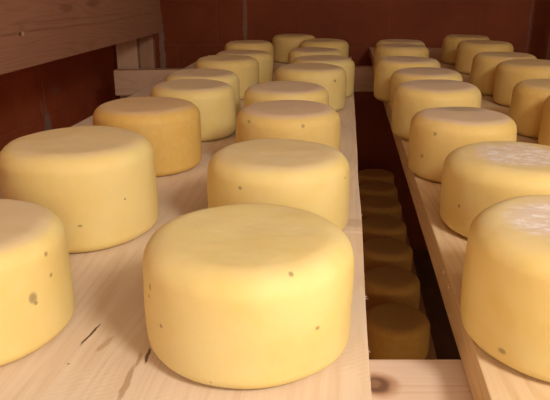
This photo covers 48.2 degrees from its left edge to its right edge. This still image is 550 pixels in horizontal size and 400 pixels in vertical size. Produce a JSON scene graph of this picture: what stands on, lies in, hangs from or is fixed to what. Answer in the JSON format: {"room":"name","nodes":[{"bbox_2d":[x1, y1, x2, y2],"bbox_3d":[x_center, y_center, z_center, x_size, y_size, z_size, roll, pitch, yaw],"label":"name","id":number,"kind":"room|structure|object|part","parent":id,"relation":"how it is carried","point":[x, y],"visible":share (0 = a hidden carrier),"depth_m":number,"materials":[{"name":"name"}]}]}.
{"room":"cheese aging cellar","nodes":[
{"label":"cheese aging cellar","id":0,"kind":"room"},
{"bbox_2d":[0,45,116,151],"bbox_3d":[-1.305,-0.246,0.899,0.100,2.970,5.560,2,20,6],"label":"wall","id":1,"kind":"structure","parent":0,"point":[61,93],"depth_m":2.90,"materials":[{"name":"paint"}]},
{"bbox_2d":[113,0,549,249],"bbox_3d":[0.498,-1.126,3.396,3.100,2.970,0.100,2,20,6],"label":"wall","id":2,"kind":"structure","parent":0,"point":[192,30],"depth_m":3.43,"materials":[{"name":"paint"}]},
{"bbox_2d":[412,249,460,359],"bbox_3d":[0.185,1.256,1.253,3.100,0.100,5.760,2,20,6],"label":"floor","id":3,"kind":"structure","parent":0,"point":[444,342],"depth_m":3.10,"materials":[{"name":"ceramic"}]},
{"bbox_2d":[0,0,549,399],"bbox_3d":[0.227,-0.418,1.387,2.450,2.970,3.527,2,20,6],"label":"rack","id":4,"kind":"object","parent":3,"relation":"on","point":[32,32],"visible":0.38,"depth_m":1.81,"materials":[{"name":"brown wood"}]},
{"bbox_3d":[-0.722,-0.387,1.317,0.051,0.283,3.166,2,20,6],"label":"rail","id":5,"kind":"part","parent":4,"relation":"part of","materials":[{"name":"brown wood"}]},
{"bbox_3d":[-0.695,-0.925,2.825,0.098,2.970,0.050,0,19,0],"label":"post","id":6,"kind":"part","parent":4,"relation":"part of","materials":[{"name":"brown wood"}]},
{"bbox_3d":[-0.609,-0.938,2.861,0.068,2.970,0.056,0,19,0],"label":"post","id":7,"kind":"part","parent":4,"relation":"part of","materials":[{"name":"brown wood"}]},
{"bbox_2d":[0,55,371,399],"bbox_3d":[-0.178,-0.078,1.284,0.700,0.045,3.620,2,20,6],"label":"shelf board","id":8,"kind":"object","parent":4,"relation":"on","point":[105,351],"visible":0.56,"depth_m":0.60,"materials":[{"name":"brown wood"}]},
{"bbox_2d":[0,199,74,365],"bbox_3d":[-0.302,0.076,0.608,0.189,0.115,0.190,2,20,6],"label":"cheese wheel","id":9,"kind":"object","parent":8,"relation":"on","point":[37,298],"visible":1,"depth_m":0.57,"materials":[{"name":"yellow food"}]},
{"bbox_2d":[0,126,157,252],"bbox_3d":[-0.272,-0.023,0.864,0.208,0.132,0.210,2,20,6],"label":"cheese wheel","id":10,"kind":"object","parent":8,"relation":"on","point":[100,181],"visible":0.91,"depth_m":0.79,"materials":[{"name":"yellow food"}]},
{"bbox_2d":[93,97,201,176],"bbox_3d":[-0.241,-0.126,1.174,0.201,0.120,0.201,2,20,6],"label":"cheese wheel","id":11,"kind":"object","parent":8,"relation":"on","point":[172,126],"visible":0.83,"depth_m":1.10,"materials":[{"name":"food"}]},
{"bbox_2d":[150,79,235,141],"bbox_3d":[-0.188,-0.211,1.418,0.195,0.117,0.196,2,20,6],"label":"cheese wheel","id":12,"kind":"object","parent":8,"relation":"on","point":[215,100],"visible":0.73,"depth_m":1.35,"materials":[{"name":"yellow food"}]},
{"bbox_2d":[165,68,240,115],"bbox_3d":[-0.188,-0.277,1.610,0.194,0.115,0.194,2,20,6],"label":"cheese wheel","id":13,"kind":"object","parent":8,"relation":"on","point":[226,76],"visible":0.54,"depth_m":1.57,"materials":[{"name":"yellow food"}]},
{"bbox_2d":[195,55,258,99],"bbox_3d":[-0.148,-0.382,1.903,0.198,0.118,0.199,2,20,6],"label":"cheese wheel","id":14,"kind":"object","parent":8,"relation":"on","point":[246,68],"visible":0.6,"depth_m":1.83,"materials":[{"name":"yellow food"}]},
{"bbox_2d":[216,50,272,82],"bbox_3d":[-0.105,-0.446,2.090,0.199,0.115,0.199,2,20,6],"label":"cheese wheel","id":15,"kind":"object","parent":8,"relation":"on","point":[265,59],"visible":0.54,"depth_m":2.03,"materials":[{"name":"yellow food"}]},
{"bbox_2d":[143,203,353,388],"bbox_3d":[-0.025,0.081,0.597,0.201,0.113,0.200,2,20,6],"label":"cheese wheel","id":16,"kind":"object","parent":8,"relation":"on","point":[247,295],"visible":1,"depth_m":0.52,"materials":[{"name":"yellow food"}]},
{"bbox_2d":[225,40,273,68],"bbox_3d":[-0.102,-0.570,2.439,0.196,0.116,0.196,2,20,6],"label":"cheese wheel","id":17,"kind":"object","parent":8,"relation":"on","point":[261,45],"visible":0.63,"depth_m":2.36,"materials":[{"name":"yellow food"}]},
{"bbox_2d":[207,139,349,229],"bbox_3d":[0.005,-0.017,0.876,0.202,0.112,0.201,2,20,6],"label":"cheese wheel","id":18,"kind":"object","parent":8,"relation":"on","point":[313,177],"visible":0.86,"depth_m":0.80,"materials":[{"name":"yellow food"}]},
{"bbox_2d":[243,81,328,106],"bbox_3d":[0.026,-0.203,1.397,0.195,0.116,0.194,2,20,6],"label":"cheese wheel","id":19,"kind":"object","parent":8,"relation":"on","point":[273,90],"visible":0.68,"depth_m":1.33,"materials":[{"name":"yellow food"}]},
{"bbox_2d":[236,100,340,150],"bbox_3d":[0.024,-0.120,1.163,0.198,0.116,0.198,2,20,6],"label":"cheese wheel","id":20,"kind":"object","parent":8,"relation":"on","point":[311,121],"visible":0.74,"depth_m":1.09,"materials":[{"name":"yellow food"}]},
{"bbox_2d":[272,34,314,62],"bbox_3d":[0.085,-0.680,2.748,0.197,0.117,0.199,2,20,6],"label":"cheese wheel","id":21,"kind":"object","parent":8,"relation":"on","point":[283,44],"visible":0.61,"depth_m":2.67,"materials":[{"name":"yellow food"}]},
{"bbox_2d":[274,63,346,110],"bbox_3d":[0.098,-0.316,1.715,0.202,0.117,0.202,2,20,6],"label":"cheese wheel","id":22,"kind":"object","parent":8,"relation":"on","point":[333,78],"visible":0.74,"depth_m":1.64,"materials":[{"name":"yellow food"}]},
{"bbox_2d":[288,47,342,63],"bbox_3d":[0.142,-0.475,2.170,0.192,0.115,0.192,2,20,6],"label":"cheese wheel","id":23,"kind":"object","parent":8,"relation":"on","point":[293,54],"visible":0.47,"depth_m":2.11,"materials":[{"name":"yellow food"}]},
{"bbox_2d":[292,55,354,97],"bbox_3d":[0.148,-0.386,1.917,0.198,0.116,0.197,2,20,6],"label":"cheese wheel","id":24,"kind":"object","parent":8,"relation":"on","point":[346,63],"visible":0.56,"depth_m":1.86,"materials":[{"name":"yellow food"}]},
{"bbox_2d":[299,38,348,56],"bbox_3d":[0.197,-0.590,2.493,0.201,0.117,0.202,2,20,6],"label":"cheese wheel","id":25,"kind":"object","parent":8,"relation":"on","point":[341,45],"visible":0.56,"depth_m":2.42,"materials":[{"name":"yellow food"}]},
{"bbox_2d":[369,181,436,359],"bbox_3d":[0.094,0.412,2.001,0.801,0.044,3.100,2,20,6],"label":"shelf board","id":26,"kind":"object","parent":4,"relation":"on","point":[431,355],"visible":0.16,"depth_m":2.06,"materials":[{"name":"brown wood"}]},
{"bbox_2d":[358,169,393,184],"bbox_3d":[0.515,-0.087,3.171,0.196,0.118,0.194,2,20,6],"label":"cheese wheel","id":27,"kind":"object","parent":26,"relation":"on","point":[367,175],"visible":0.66,"depth_m":3.11,"materials":[{"name":"yellow food"}]},
{"bbox_2d":[359,181,397,200],"bbox_3d":[0.492,-0.013,2.964,0.198,0.116,0.195,2,20,6],"label":"cheese wheel","id":28,"kind":"object","parent":26,"relation":"on","point":[372,188],"visible":0.56,"depth_m":2.90,"materials":[{"name":"yellow food"}]},
{"bbox_2d":[360,197,401,219],"bbox_3d":[0.465,0.064,2.746,0.194,0.117,0.196,2,20,6],"label":"cheese wheel","id":29,"kind":"object","parent":26,"relation":"on","point":[370,206],"visible":0.59,"depth_m":2.69,"materials":[{"name":"food"}]},
{"bbox_2d":[362,215,406,242],"bbox_3d":[0.438,0.143,2.521,0.198,0.117,0.195,2,20,6],"label":"cheese wheel","id":30,"kind":"object","parent":26,"relation":"on","point":[376,226],"visible":0.7,"depth_m":2.46,"materials":[{"name":"food"}]},
{"bbox_2d":[363,237,412,272],"bbox_3d":[0.412,0.223,2.295,0.197,0.117,0.197,2,20,6],"label":"cheese wheel","id":31,"kind":"object","parent":26,"relation":"on","point":[382,251],"visible":0.74,"depth_m":2.23,"materials":[{"name":"food"}]},
{"bbox_2d":[364,267,419,310],"bbox_3d":[0.385,0.306,2.059,0.195,0.117,0.197,2,20,6],"label":"cheese wheel","id":32,"kind":"object","parent":26,"relation":"on","point":[383,285],"visible":0.74,"depth_m":1.99,"materials":[{"name":"food"}]},
{"bbox_2d":[366,303,429,359],"bbox_3d":[0.355,0.392,1.813,0.198,0.117,0.194,2,20,6],"label":"cheese wheel","id":33,"kind":"object","parent":26,"relation":"on","point":[395,331],"visible":0.87,"depth_m":1.75,"materials":[{"name":"yellow food"}]},
{"bbox_2d":[369,47,549,399],"bbox_3d":[0.643,-0.128,1.426,0.719,0.044,4.100,2,20,6],"label":"shelf board","id":34,"kind":"object","parent":4,"relation":"on","point":[488,378],"visible":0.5,"depth_m":0.76,"materials":[{"name":"brown wood"}]},
{"bbox_2d":[375,39,424,48],"bbox_3d":[0.504,-0.587,2.487,0.199,0.116,0.197,2,20,6],"label":"cheese wheel","id":35,"kind":"object","parent":34,"relation":"on","point":[386,41],"visible":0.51,"depth_m":2.43,"materials":[{"name":"yellow food"}]},
{"bbox_2d":[374,43,428,73],"bbox_3d":[0.470,-0.519,2.293,0.199,0.116,0.199,2,20,6],"label":"cheese wheel","id":36,"kind":"object","parent":34,"relation":"on","point":[397,49],"visible":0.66,"depth_m":2.22,"materials":[{"name":"yellow food"}]},
{"bbox_2d":[374,56,440,101],"bbox_3d":[0.395,-0.364,1.845,0.193,0.122,0.193,2,20,6],"label":"cheese wheel","id":37,"kind":"object","parent":34,"relation":"on","point":[385,67],"visible":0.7,"depth_m":1.79,"materials":[{"name":"yellow food"}]},
{"bbox_2d":[390,67,462,110],"bbox_3d":[0.404,-0.290,1.650,0.189,0.113,0.189,2,20,6],"label":"cheese wheel","id":38,"kind":"object","parent":34,"relation":"on","point":[403,75],"visible":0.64,"depth_m":1.60,"materials":[{"name":"yellow food"}]},
{"bbox_2d":[392,79,480,139],"bbox_3d":[0.366,-0.206,1.401,0.194,0.119,0.194,2,20,6],"label":"cheese wheel","id":39,"kind":"object","parent":34,"relation":"on","point":[409,97],"visible":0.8,"depth_m":1.34,"materials":[{"name":"yellow food"}]},
{"bbox_2d":[408,107,516,182],"bbox_3d":[0.341,-0.105,1.126,0.188,0.112,0.189,2,20,6],"label":"cheese wheel","id":40,"kind":"object","parent":34,"relation":"on","point":[434,133],"visible":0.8,"depth_m":1.06,"materials":[{"name":"yellow food"}]},
{"bbox_2d":[441,34,489,64],"bbox_3d":[0.834,-0.660,2.692,0.202,0.117,0.203,2,20,6],"label":"cheese wheel","id":41,"kind":"object","parent":34,"relation":"on","point":[450,43],"visible":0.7,"depth_m":2.64,"materials":[{"name":"yellow food"}]},
{"bbox_2d":[455,40,513,73],"bbox_3d":[0.816,-0.558,2.401,0.211,0.119,0.211,2,20,6],"label":"cheese wheel","id":42,"kind":"object","parent":34,"relation":"on","point":[466,51],"visible":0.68,"depth_m":2.34,"materials":[{"name":"yellow food"}]},
{"bbox_2d":[440,141,549,237],"bbox_3d":[0.342,-0.014,0.874,0.206,0.108,0.205,2,20,6],"label":"cheese wheel","id":43,"kind":"object","parent":34,"relation":"on","point":[476,177],"visible":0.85,"depth_m":0.82,"materials":[{"name":"yellow food"}]},
{"bbox_2d":[469,52,536,95],"bbox_3d":[0.727,-0.405,1.960,0.198,0.123,0.196,2,20,6],"label":"cheese wheel","id":44,"kind":"object","parent":34,"relation":"on","point":[482,75],"visible":0.59,"depth_m":1.91,"materials":[{"name":"yellow food"}]},
{"bbox_2d":[460,195,549,381],"bbox_3d":[0.284,0.077,0.593,0.199,0.122,0.199,2,20,6],"label":"cheese wheel","id":45,"kind":"object","parent":34,"relation":"on","point":[505,305],"visible":1,"depth_m":0.55,"materials":[{"name":"yellow food"}]},
{"bbox_2d":[493,59,549,106],"bbox_3d":[0.735,-0.337,1.770,0.200,0.121,0.202,2,20,6],"label":"cheese wheel","id":46,"kind":"object","parent":34,"relation":"on","point":[508,73],"visible":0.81,"depth_m":1.72,"materials":[{"name":"yellow food"}]},
{"bbox_2d":[509,79,549,138],"bbox_3d":[0.648,-0.214,1.427,0.195,0.117,0.196,2,20,6],"label":"cheese wheel","id":47,"kind":"object","parent":34,"relation":"on","point":[529,96],"visible":0.84,"depth_m":1.38,"materials":[{"name":"yellow food"}]},
{"bbox_2d":[538,96,549,145],"bbox_3d":[0.643,-0.151,1.241,0.199,0.122,0.198,2,20,6],"label":"cheese wheel","id":48,"kind":"object","parent":34,"relation":"on","point":[544,133],"visible":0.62,"depth_m":1.24,"materials":[{"name":"food"}]},
{"bbox_3d":[1.350,-0.934,2.852,0.070,2.970,0.090,0,19,0],"label":"post","id":49,"kind":"part","parent":4,"relation":"part of","materials":[{"name":"brown wood"}]}
]}

